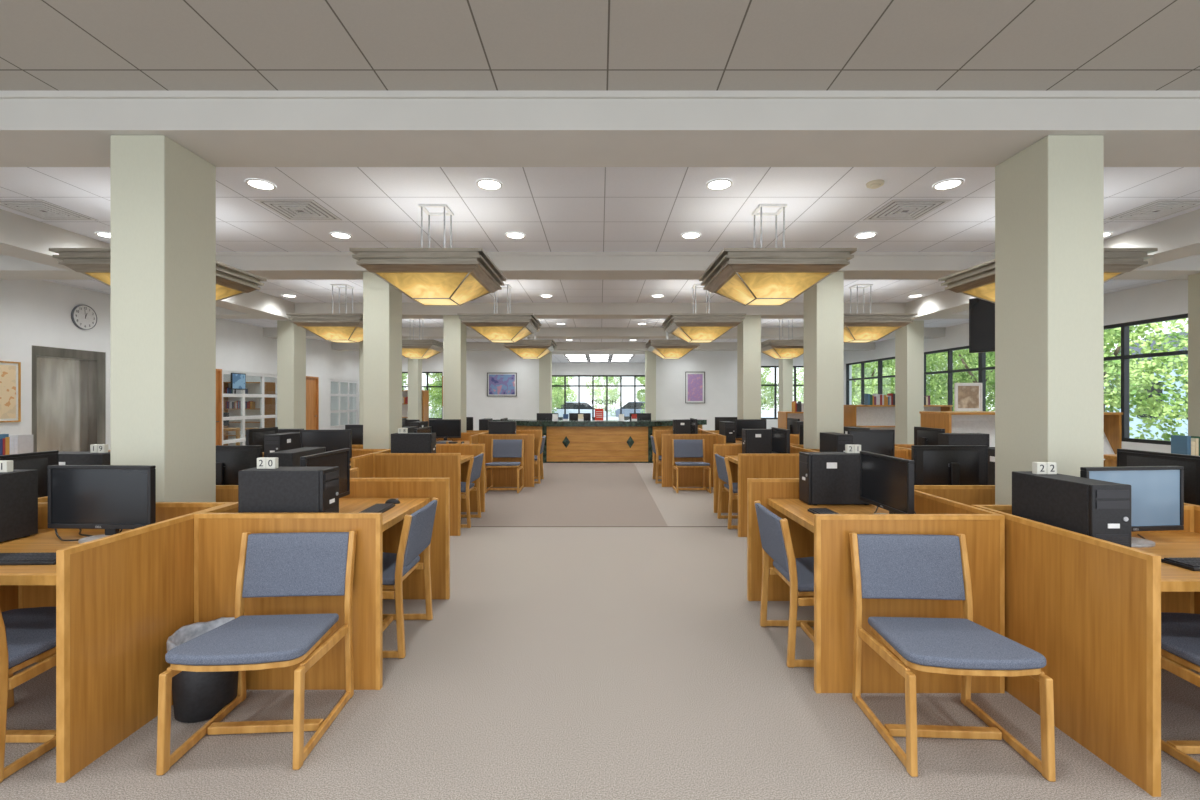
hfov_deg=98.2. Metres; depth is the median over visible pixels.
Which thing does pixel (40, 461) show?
computer monitor
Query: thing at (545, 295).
recessed light
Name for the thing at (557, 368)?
wall
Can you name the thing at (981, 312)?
television
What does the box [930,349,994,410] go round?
tree
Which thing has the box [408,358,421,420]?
column
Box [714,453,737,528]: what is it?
chair
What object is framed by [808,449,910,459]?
study carrel
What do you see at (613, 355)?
diffuser
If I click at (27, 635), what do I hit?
chair
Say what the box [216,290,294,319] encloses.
beam
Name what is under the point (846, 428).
computer tower
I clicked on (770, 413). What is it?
ground
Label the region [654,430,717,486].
study carrel
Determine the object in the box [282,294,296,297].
recessed light
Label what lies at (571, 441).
reception desk
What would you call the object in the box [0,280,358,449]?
wall
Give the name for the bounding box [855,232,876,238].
recessed light
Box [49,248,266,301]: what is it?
pendant light
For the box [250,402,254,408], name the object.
book
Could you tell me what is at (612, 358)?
ceiling light panel
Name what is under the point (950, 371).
window
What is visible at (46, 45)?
ceiling
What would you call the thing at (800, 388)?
tree
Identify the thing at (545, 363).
column
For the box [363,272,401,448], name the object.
column
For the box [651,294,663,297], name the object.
recessed light
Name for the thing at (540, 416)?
computer monitor
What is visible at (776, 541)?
chair
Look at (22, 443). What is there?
book
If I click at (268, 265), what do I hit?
beam
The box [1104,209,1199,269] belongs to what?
trim
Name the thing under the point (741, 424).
computer monitor
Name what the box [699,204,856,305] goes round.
pendant light
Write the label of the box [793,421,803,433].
computer tower
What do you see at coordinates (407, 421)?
computer tower
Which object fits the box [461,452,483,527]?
chair
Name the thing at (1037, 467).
number sign
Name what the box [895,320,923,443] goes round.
column
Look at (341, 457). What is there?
computer monitor
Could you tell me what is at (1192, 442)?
book
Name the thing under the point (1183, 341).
tree
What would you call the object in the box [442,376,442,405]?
framed picture
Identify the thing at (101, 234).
recessed light
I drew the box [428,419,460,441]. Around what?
computer monitor
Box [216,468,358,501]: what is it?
study carrel
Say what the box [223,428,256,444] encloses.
side table
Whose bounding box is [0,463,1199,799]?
floor
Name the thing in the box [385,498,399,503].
computer mouse
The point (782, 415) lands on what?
bookcase
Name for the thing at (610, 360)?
ceiling light panel
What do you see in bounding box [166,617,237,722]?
wastebasket
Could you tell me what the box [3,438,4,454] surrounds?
book
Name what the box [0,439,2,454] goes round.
book
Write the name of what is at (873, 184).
smoke detector
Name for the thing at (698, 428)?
study carrel
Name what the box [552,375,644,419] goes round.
window
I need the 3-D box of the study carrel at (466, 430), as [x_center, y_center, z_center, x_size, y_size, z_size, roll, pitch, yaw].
[-2.635,1.010,10.185,1.210,0.880,0.930,0,0,0]
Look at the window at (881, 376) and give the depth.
15.25 m
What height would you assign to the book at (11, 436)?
0.212 m
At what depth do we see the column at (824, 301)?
6.12 m
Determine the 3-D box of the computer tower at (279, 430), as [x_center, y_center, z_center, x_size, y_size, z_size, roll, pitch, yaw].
[-4.008,0.538,6.575,0.447,0.347,0.172,0,0,0]
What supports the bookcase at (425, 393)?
on the floor
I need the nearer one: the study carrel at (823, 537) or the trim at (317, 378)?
the study carrel at (823, 537)
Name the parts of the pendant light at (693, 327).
lamp shade, metal frame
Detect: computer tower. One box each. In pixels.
[0,469,37,541]
[59,451,109,464]
[238,466,338,512]
[264,432,299,456]
[268,447,325,466]
[278,429,303,432]
[391,433,435,452]
[402,426,416,432]
[406,420,419,425]
[409,421,427,427]
[479,418,492,429]
[489,421,515,433]
[673,419,697,433]
[719,421,735,442]
[742,429,771,453]
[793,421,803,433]
[799,452,869,504]
[820,432,852,451]
[844,426,869,433]
[939,433,989,446]
[988,447,994,484]
[1012,471,1130,547]
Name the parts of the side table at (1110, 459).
leg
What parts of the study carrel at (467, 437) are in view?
panel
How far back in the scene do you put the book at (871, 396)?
10.28 m
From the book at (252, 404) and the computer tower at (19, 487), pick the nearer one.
the computer tower at (19, 487)
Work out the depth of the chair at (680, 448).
8.57 m
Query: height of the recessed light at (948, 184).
0.010 m
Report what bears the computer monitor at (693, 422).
on the study carrel at (687, 477)
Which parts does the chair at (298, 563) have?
leg, seat rail, leg, seat, seat, backrest, leg, seat rail, leg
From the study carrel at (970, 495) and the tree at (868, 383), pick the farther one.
the tree at (868, 383)
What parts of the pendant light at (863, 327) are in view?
lamp shade, metal frame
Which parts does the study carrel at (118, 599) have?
panel, panel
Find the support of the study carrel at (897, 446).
on the floor
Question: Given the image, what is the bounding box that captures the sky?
[1104,331,1187,440]
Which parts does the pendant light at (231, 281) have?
lamp shade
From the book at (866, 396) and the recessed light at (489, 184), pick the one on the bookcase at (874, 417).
the book at (866, 396)
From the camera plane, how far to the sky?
17.38 m
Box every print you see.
[0,365,15,418]
[688,374,702,400]
[958,386,978,407]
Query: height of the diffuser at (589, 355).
0.017 m
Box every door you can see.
[32,345,105,451]
[216,371,218,444]
[306,378,315,429]
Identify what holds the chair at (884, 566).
on the floor
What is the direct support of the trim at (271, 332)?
attached to the wall at (32, 312)
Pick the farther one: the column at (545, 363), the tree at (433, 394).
the tree at (433, 394)
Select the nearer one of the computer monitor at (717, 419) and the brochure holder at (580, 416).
the computer monitor at (717, 419)
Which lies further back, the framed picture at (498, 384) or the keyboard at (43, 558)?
the framed picture at (498, 384)
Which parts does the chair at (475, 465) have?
seat, leg, backrest, leg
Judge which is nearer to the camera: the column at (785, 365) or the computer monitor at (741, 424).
the computer monitor at (741, 424)
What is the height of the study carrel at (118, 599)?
0.880 m
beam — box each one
[0,91,1199,166]
[0,209,109,273]
[0,252,1199,279]
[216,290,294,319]
[216,303,968,318]
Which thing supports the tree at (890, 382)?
on the ground
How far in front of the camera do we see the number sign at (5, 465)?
2.64 m
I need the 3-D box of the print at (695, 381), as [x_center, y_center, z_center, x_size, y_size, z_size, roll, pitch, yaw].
[3.200,-0.420,17.486,0.500,0.900,0.003,0,0,0]
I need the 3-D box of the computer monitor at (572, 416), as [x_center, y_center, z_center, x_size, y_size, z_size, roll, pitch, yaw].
[-0.502,0.518,12.920,0.536,0.383,0.169,0,0,5]
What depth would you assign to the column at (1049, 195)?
2.96 m
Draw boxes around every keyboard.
[0,552,55,564]
[359,503,394,512]
[808,508,838,513]
[1161,557,1199,570]
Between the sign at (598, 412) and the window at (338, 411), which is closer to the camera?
the sign at (598, 412)
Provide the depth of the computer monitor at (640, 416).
12.88 m
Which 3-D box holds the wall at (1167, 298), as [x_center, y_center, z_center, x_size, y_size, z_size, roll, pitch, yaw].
[8.300,-0.135,7.850,0.200,3.170,19.700,0,0,0]
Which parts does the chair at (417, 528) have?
seat rail, seat, seat, leg, seat rail, backrest, leg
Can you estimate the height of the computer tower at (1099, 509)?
0.347 m
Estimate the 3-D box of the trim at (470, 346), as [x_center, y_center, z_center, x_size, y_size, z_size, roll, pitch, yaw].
[0.100,-1.615,15.730,16.200,0.210,0.500,0,0,0]
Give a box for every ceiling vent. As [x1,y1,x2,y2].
[0,200,96,219]
[255,200,340,219]
[864,200,950,219]
[1104,200,1199,219]
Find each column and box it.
[110,135,215,501]
[277,320,305,429]
[359,341,362,424]
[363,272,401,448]
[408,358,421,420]
[443,315,465,431]
[539,352,551,412]
[645,351,655,419]
[737,315,760,418]
[779,359,792,410]
[804,272,843,448]
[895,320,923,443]
[995,135,1103,504]
[1188,273,1199,436]
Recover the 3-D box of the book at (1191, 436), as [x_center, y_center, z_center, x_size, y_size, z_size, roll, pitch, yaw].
[6.036,0.479,5.300,0.035,0.221,0.150,0,0,0]
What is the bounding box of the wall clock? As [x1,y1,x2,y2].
[71,305,96,329]
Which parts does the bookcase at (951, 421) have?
panel, panel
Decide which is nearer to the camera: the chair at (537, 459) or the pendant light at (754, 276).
the pendant light at (754, 276)
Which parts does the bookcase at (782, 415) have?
panel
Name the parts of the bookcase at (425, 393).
panel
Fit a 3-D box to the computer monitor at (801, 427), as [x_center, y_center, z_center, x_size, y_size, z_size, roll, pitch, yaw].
[2.918,0.520,6.880,0.536,0.383,0.169,0,0,5]
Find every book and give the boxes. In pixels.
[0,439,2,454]
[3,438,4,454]
[5,437,9,454]
[10,435,13,453]
[14,435,32,453]
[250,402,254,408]
[792,402,794,411]
[864,394,869,404]
[870,395,872,404]
[887,393,892,404]
[1171,435,1190,454]
[1191,436,1199,455]
[1191,438,1198,455]
[1191,441,1194,454]
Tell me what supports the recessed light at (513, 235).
in the ceiling
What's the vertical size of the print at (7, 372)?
0.720 m
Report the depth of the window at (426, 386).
17.56 m
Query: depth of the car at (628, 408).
40.31 m
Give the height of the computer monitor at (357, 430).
0.383 m
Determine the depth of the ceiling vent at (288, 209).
4.68 m
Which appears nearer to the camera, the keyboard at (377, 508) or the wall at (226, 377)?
the keyboard at (377, 508)
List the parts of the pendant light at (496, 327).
metal frame, lamp shade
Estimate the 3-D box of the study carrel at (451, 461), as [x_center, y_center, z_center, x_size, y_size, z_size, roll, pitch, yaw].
[-1.960,1.010,6.155,0.930,0.880,1.210,0,0,0]
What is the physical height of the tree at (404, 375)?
5.355 m
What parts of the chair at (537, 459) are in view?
leg, backrest, leg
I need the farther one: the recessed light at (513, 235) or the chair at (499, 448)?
the chair at (499, 448)
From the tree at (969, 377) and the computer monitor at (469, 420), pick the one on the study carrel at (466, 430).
the computer monitor at (469, 420)
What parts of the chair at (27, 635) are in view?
leg, leg, seat, seat rail, seat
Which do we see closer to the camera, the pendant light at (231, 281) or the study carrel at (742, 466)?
the pendant light at (231, 281)
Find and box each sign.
[0,460,12,471]
[90,444,107,452]
[257,457,277,468]
[398,428,407,432]
[594,409,603,420]
[845,445,860,452]
[1032,462,1056,473]
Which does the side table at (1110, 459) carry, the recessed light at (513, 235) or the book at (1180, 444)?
the book at (1180, 444)
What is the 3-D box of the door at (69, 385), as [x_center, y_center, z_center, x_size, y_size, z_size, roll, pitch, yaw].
[-8.102,0.340,7.870,0.195,2.220,1.100,0,0,0]
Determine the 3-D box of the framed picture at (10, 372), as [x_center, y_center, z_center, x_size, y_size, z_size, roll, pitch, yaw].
[-7.987,-0.110,6.850,0.025,0.820,0.620,0,0,0]
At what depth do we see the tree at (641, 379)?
52.89 m
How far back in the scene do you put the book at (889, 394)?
10.28 m
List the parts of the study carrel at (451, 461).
panel, panel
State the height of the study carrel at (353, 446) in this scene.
0.880 m
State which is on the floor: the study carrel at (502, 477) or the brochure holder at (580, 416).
the study carrel at (502, 477)
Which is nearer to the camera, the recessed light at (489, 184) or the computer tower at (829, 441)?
the recessed light at (489, 184)
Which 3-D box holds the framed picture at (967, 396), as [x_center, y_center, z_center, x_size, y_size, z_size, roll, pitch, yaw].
[4.950,-0.040,6.987,0.360,0.380,0.025,0,0,0]
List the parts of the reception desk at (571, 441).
panel, corner post, panel moulding, panel moulding, panel moulding, panel, corner post, panel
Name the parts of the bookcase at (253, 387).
panel, panel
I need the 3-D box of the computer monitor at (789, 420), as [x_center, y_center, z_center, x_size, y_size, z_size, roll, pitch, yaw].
[3.450,0.520,9.357,0.169,0.383,0.536,0,0,5]
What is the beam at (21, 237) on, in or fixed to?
attached to the ceiling
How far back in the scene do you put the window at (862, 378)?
16.32 m
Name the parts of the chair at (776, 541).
leg, backrest, seat rail, leg, seat, seat, seat rail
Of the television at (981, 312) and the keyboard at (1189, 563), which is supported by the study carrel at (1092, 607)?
the keyboard at (1189, 563)
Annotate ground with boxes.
[429,409,992,419]
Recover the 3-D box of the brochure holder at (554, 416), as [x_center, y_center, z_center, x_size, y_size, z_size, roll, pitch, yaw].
[-1.050,0.410,12.148,0.130,0.160,0.045,0,0,0]
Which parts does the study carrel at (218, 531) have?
panel, panel, panel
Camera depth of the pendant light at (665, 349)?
10.58 m
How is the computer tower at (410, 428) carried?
on the study carrel at (353, 446)
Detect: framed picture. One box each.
[0,361,20,422]
[231,373,245,389]
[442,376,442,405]
[487,373,516,395]
[685,372,704,402]
[954,383,981,410]
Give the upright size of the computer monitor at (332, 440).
0.383 m
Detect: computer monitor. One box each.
[0,450,58,497]
[48,465,155,543]
[216,445,261,484]
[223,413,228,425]
[246,427,277,451]
[300,430,351,457]
[300,448,349,497]
[345,425,362,444]
[402,418,405,426]
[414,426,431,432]
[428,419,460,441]
[466,417,472,429]
[537,413,557,419]
[569,413,590,419]
[629,413,650,419]
[690,418,697,433]
[715,417,736,429]
[735,419,765,437]
[771,427,789,453]
[787,418,799,433]
[799,425,803,444]
[847,430,894,456]
[860,451,913,513]
[911,445,987,484]
[914,427,944,444]
[1080,466,1183,547]
[1117,449,1199,504]
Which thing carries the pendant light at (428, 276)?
hanging from the ceiling
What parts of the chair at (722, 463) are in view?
leg, backrest, leg, seat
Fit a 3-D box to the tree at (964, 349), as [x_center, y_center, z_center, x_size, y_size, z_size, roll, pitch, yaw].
[18.774,-0.967,27.415,3.661,5.446,3.866,0,0,14]
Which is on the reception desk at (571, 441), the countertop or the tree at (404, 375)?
the countertop
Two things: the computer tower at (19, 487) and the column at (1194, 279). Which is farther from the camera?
the column at (1194, 279)
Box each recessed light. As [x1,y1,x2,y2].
[95,232,109,237]
[245,179,275,190]
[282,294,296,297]
[330,232,351,238]
[476,179,502,190]
[505,232,525,238]
[540,294,552,297]
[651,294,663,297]
[681,232,700,238]
[706,179,732,190]
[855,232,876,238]
[908,294,922,297]
[932,179,963,190]
[1104,232,1112,236]
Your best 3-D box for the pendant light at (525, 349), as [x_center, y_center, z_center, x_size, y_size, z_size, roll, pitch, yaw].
[-1.470,-1.297,10.970,1.060,0.843,1.060,0,0,0]
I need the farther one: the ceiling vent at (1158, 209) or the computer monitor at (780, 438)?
the computer monitor at (780, 438)
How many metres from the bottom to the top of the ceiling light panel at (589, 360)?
0.029 m
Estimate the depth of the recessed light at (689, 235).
5.42 m
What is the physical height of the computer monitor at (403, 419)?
0.383 m
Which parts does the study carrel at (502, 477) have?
panel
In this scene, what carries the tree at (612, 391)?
on the ground
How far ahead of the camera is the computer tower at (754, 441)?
6.44 m
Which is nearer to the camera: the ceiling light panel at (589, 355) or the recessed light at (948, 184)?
the recessed light at (948, 184)
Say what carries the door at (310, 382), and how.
in the wall at (32, 312)
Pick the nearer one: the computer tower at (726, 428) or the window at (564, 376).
the computer tower at (726, 428)
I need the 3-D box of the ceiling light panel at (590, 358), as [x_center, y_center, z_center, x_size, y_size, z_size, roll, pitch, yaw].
[-0.030,-1.704,21.200,0.840,0.029,1.080,0,0,0]
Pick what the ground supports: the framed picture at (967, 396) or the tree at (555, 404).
the tree at (555, 404)
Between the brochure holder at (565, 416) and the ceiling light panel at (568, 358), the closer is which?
the brochure holder at (565, 416)
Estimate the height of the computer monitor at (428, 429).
0.383 m
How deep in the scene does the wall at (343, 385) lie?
17.70 m
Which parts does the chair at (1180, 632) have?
seat rail, seat, seat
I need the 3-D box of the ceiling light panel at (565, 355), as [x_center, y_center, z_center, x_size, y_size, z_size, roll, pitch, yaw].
[-0.930,-1.704,19.900,0.840,0.029,1.080,0,0,0]
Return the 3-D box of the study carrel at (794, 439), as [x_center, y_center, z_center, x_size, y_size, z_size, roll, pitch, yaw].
[2.565,1.010,8.675,1.210,0.880,0.930,0,0,0]
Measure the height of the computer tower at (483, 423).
0.347 m
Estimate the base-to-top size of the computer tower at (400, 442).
0.347 m
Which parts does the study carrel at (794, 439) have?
panel, panel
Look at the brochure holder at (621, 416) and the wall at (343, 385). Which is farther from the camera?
the wall at (343, 385)
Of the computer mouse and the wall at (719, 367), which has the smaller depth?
the computer mouse
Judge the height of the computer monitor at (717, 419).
0.383 m
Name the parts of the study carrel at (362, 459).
panel, panel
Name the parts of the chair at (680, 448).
leg, leg, backrest, seat, seat, leg, leg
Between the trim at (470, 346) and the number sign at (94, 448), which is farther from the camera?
the trim at (470, 346)
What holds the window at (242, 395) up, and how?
in the wall at (32, 312)
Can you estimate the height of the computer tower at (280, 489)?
0.347 m
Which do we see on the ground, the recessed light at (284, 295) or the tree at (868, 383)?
the tree at (868, 383)
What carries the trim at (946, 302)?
attached to the ceiling
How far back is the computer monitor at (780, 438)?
5.99 m
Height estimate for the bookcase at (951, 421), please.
1.290 m
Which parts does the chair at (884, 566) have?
leg, seat rail, backrest, leg, seat, seat, leg, seat rail, leg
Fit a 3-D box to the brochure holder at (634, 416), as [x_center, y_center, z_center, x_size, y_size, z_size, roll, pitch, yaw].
[0.800,0.410,12.148,0.130,0.160,0.045,0,0,0]
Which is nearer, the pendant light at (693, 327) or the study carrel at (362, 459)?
the study carrel at (362, 459)
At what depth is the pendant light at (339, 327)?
7.43 m
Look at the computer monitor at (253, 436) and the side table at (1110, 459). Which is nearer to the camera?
the side table at (1110, 459)
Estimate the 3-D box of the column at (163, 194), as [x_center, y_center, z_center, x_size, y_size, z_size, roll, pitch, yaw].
[-2.635,-0.030,3.160,0.310,2.960,0.400,0,0,0]
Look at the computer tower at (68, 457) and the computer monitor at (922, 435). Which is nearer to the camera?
the computer tower at (68, 457)
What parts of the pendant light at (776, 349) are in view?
metal frame, lamp shade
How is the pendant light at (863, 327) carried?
hanging from the ceiling
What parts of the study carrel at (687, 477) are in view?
panel, panel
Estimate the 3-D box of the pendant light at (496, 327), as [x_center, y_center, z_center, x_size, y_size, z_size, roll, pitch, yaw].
[-1.470,-1.297,7.820,1.060,0.843,1.060,0,0,0]
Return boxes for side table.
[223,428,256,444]
[1104,454,1116,466]
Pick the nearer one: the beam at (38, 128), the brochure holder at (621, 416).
the beam at (38, 128)
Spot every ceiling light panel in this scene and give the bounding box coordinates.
[564,354,586,356]
[566,357,587,359]
[568,360,587,361]
[588,354,609,356]
[589,357,609,359]
[589,360,608,361]
[610,360,629,361]
[611,354,634,356]
[611,357,631,359]
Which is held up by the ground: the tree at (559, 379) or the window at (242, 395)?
the tree at (559, 379)
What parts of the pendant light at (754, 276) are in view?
rod, rod, lamp shade, rod, metal frame, rod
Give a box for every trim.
[216,369,221,444]
[263,327,945,338]
[306,376,318,429]
[331,342,874,350]
[905,290,974,319]
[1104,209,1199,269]
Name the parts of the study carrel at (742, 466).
panel, panel, panel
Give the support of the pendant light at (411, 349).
hanging from the ceiling
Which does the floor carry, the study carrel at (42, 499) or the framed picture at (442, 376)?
the study carrel at (42, 499)
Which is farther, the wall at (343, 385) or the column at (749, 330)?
the wall at (343, 385)
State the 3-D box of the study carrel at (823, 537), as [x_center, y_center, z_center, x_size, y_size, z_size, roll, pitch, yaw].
[1.535,1.010,3.175,0.930,0.880,1.210,0,0,0]
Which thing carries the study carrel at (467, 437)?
on the floor
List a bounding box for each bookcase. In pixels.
[223,382,274,444]
[402,390,428,420]
[777,411,803,428]
[844,405,952,429]
[919,411,1122,466]
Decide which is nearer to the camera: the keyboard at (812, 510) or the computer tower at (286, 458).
the keyboard at (812, 510)
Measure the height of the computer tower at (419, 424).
0.347 m
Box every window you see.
[222,370,276,444]
[330,379,357,428]
[402,372,442,418]
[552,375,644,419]
[761,366,803,418]
[846,359,878,404]
[879,357,894,393]
[924,346,979,410]
[980,352,994,410]
[1104,313,1187,444]
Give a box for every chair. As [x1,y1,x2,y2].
[0,607,55,782]
[156,531,356,775]
[383,498,437,657]
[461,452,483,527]
[485,439,523,492]
[534,435,545,483]
[650,435,661,483]
[672,439,710,492]
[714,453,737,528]
[754,500,813,667]
[849,533,1055,781]
[1161,612,1199,772]
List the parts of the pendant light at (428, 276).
rod, metal frame, rod, lamp shade, rod, rod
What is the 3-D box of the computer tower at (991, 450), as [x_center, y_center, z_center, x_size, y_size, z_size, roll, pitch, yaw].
[3.025,0.538,3.824,0.172,0.347,0.447,0,0,0]
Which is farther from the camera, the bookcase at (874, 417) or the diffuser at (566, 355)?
the diffuser at (566, 355)
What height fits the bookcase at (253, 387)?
1.950 m
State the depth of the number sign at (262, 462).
2.77 m
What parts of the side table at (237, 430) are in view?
leg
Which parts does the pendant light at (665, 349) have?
lamp shade, metal frame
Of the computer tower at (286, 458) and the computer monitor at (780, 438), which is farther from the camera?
the computer monitor at (780, 438)
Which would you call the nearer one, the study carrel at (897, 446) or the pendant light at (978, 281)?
the pendant light at (978, 281)
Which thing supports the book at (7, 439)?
on the bookcase
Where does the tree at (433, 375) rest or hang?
on the ground
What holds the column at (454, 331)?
on the floor
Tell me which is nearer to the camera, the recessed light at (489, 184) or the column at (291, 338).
the recessed light at (489, 184)
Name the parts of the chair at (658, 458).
backrest, leg, leg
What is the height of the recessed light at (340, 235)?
0.010 m
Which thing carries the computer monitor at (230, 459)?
on the study carrel at (224, 493)
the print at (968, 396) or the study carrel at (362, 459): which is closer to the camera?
the study carrel at (362, 459)
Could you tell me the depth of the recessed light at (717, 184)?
4.13 m
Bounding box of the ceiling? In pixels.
[0,0,1199,362]
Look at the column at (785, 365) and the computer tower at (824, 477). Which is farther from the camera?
the column at (785, 365)
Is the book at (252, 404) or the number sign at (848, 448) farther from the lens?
the book at (252, 404)
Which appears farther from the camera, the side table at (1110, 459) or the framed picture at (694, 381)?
the framed picture at (694, 381)
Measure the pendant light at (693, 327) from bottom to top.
0.843 m
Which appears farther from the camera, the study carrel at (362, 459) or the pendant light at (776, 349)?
the pendant light at (776, 349)
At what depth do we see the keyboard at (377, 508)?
3.32 m
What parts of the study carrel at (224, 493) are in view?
panel, panel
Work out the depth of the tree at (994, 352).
23.47 m
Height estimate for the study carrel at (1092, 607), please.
0.880 m
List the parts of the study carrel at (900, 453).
panel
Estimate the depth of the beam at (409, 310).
9.20 m
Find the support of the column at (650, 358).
on the floor
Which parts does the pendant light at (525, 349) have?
metal frame, lamp shade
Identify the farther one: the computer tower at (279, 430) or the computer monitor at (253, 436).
the computer tower at (279, 430)
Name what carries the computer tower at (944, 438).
on the study carrel at (897, 446)
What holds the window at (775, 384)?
in the wall at (719, 367)
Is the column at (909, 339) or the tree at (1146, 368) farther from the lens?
the tree at (1146, 368)
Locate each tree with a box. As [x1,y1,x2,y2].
[402,373,407,389]
[422,373,441,417]
[428,373,441,417]
[552,377,567,412]
[552,377,577,407]
[584,377,623,415]
[636,377,644,401]
[761,368,778,412]
[793,368,852,401]
[852,361,892,404]
[852,363,889,404]
[866,360,931,404]
[871,349,965,404]
[926,349,994,404]
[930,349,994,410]
[969,352,994,407]
[1104,320,1187,440]
[1153,318,1187,391]
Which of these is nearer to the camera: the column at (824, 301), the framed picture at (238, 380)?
the column at (824, 301)
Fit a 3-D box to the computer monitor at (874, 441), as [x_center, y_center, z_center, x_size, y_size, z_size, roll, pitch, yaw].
[2.999,0.520,5.780,0.536,0.383,0.169,0,0,0]
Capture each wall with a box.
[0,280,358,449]
[223,374,274,381]
[331,382,352,425]
[402,351,803,429]
[552,363,644,374]
[844,280,1187,452]
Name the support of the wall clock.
attached to the wall at (32, 312)
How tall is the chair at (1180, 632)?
0.805 m
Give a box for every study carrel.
[0,502,234,782]
[38,496,47,501]
[194,478,449,689]
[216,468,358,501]
[262,449,388,477]
[352,445,362,448]
[373,444,484,535]
[436,432,483,443]
[466,430,488,431]
[478,430,541,486]
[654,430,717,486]
[698,428,718,431]
[712,432,798,444]
[714,444,815,536]
[747,478,1004,692]
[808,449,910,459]
[895,444,913,448]
[914,485,994,505]
[971,505,1199,796]
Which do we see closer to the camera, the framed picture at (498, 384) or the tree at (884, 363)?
the framed picture at (498, 384)
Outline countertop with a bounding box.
[493,419,706,426]
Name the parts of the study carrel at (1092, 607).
panel, panel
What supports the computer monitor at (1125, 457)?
on the study carrel
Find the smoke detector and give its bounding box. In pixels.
[866,179,883,188]
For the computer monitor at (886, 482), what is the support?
on the study carrel at (823, 537)
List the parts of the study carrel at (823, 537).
panel, panel, panel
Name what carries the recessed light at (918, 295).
in the ceiling
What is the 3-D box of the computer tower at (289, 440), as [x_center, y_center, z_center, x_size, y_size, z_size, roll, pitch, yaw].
[-3.450,0.538,5.686,0.172,0.347,0.447,0,0,0]
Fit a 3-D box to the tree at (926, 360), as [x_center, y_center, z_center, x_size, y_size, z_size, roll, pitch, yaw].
[18.593,-0.921,32.087,3.925,5.355,3.704,0,0,-28]
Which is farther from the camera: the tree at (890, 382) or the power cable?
the tree at (890, 382)
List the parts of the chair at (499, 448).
leg, leg, seat, seat, backrest, leg, leg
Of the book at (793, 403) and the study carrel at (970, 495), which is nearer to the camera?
the study carrel at (970, 495)
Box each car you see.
[552,402,605,419]
[615,401,644,419]
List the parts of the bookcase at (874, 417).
panel, shelf, panel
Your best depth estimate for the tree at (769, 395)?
30.56 m
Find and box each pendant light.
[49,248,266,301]
[286,284,362,342]
[349,204,505,305]
[402,319,442,358]
[457,284,540,342]
[502,333,556,358]
[645,332,700,358]
[662,284,745,342]
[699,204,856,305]
[761,319,803,358]
[844,284,916,342]
[938,248,1157,302]
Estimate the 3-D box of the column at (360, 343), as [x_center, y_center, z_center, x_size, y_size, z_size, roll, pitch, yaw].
[-5.600,0.015,12.610,0.300,2.870,0.380,0,0,0]
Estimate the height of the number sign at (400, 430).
0.058 m
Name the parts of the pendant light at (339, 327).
metal frame, lamp shade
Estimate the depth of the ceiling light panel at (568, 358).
21.30 m
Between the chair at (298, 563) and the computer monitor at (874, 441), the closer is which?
the chair at (298, 563)
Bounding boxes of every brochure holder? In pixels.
[552,414,557,420]
[563,414,568,420]
[578,414,583,420]
[619,414,623,420]
[631,414,636,420]
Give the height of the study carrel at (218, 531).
0.880 m
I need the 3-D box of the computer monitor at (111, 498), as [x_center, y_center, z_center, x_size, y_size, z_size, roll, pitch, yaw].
[-2.506,0.520,2.640,0.536,0.383,0.169,0,0,-3]
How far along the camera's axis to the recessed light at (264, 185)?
4.13 m
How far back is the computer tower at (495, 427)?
8.77 m
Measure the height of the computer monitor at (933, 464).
0.383 m
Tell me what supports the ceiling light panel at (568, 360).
attached to the ceiling
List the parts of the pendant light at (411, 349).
lamp shade, metal frame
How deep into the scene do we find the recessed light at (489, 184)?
4.13 m
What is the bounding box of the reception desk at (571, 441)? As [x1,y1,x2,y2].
[493,419,706,462]
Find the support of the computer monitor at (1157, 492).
on the study carrel at (1092, 607)
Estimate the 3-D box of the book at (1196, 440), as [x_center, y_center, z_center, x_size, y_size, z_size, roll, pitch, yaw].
[6.000,0.488,5.300,0.031,0.204,0.150,0,0,0]
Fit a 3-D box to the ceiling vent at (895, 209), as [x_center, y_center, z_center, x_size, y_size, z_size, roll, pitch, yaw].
[2.770,-1.714,4.720,0.510,0.012,0.510,0,0,0]
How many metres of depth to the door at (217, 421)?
10.89 m
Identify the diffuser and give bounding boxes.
[566,355,585,356]
[589,355,608,356]
[613,355,632,356]
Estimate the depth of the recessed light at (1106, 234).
5.35 m
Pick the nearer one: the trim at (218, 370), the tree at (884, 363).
the trim at (218, 370)
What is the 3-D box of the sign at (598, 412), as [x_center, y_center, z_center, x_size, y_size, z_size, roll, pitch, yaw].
[-0.020,0.345,12.150,0.220,0.290,0.080,0,0,0]
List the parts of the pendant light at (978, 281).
lamp shade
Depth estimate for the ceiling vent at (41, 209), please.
4.69 m
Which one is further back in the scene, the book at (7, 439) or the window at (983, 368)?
the window at (983, 368)
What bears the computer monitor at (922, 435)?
on the study carrel at (897, 446)
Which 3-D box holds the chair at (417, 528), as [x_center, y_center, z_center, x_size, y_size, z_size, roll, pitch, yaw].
[-1.352,1.048,3.175,0.594,0.805,0.536,0,0,-1]
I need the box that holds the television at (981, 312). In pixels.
[969,298,994,352]
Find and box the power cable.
[55,529,122,540]
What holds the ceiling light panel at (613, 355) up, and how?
attached to the ceiling
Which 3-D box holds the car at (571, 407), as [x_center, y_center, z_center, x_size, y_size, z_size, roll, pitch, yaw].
[-1.600,0.858,40.000,4.288,1.476,1.700,0,0,-3]
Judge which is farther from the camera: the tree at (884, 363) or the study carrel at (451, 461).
the tree at (884, 363)
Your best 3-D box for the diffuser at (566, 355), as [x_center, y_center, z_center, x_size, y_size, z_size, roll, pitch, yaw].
[-0.930,-1.708,19.900,0.760,0.017,1.000,0,0,0]
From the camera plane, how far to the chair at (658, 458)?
9.04 m
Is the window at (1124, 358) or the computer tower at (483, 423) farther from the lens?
the computer tower at (483, 423)

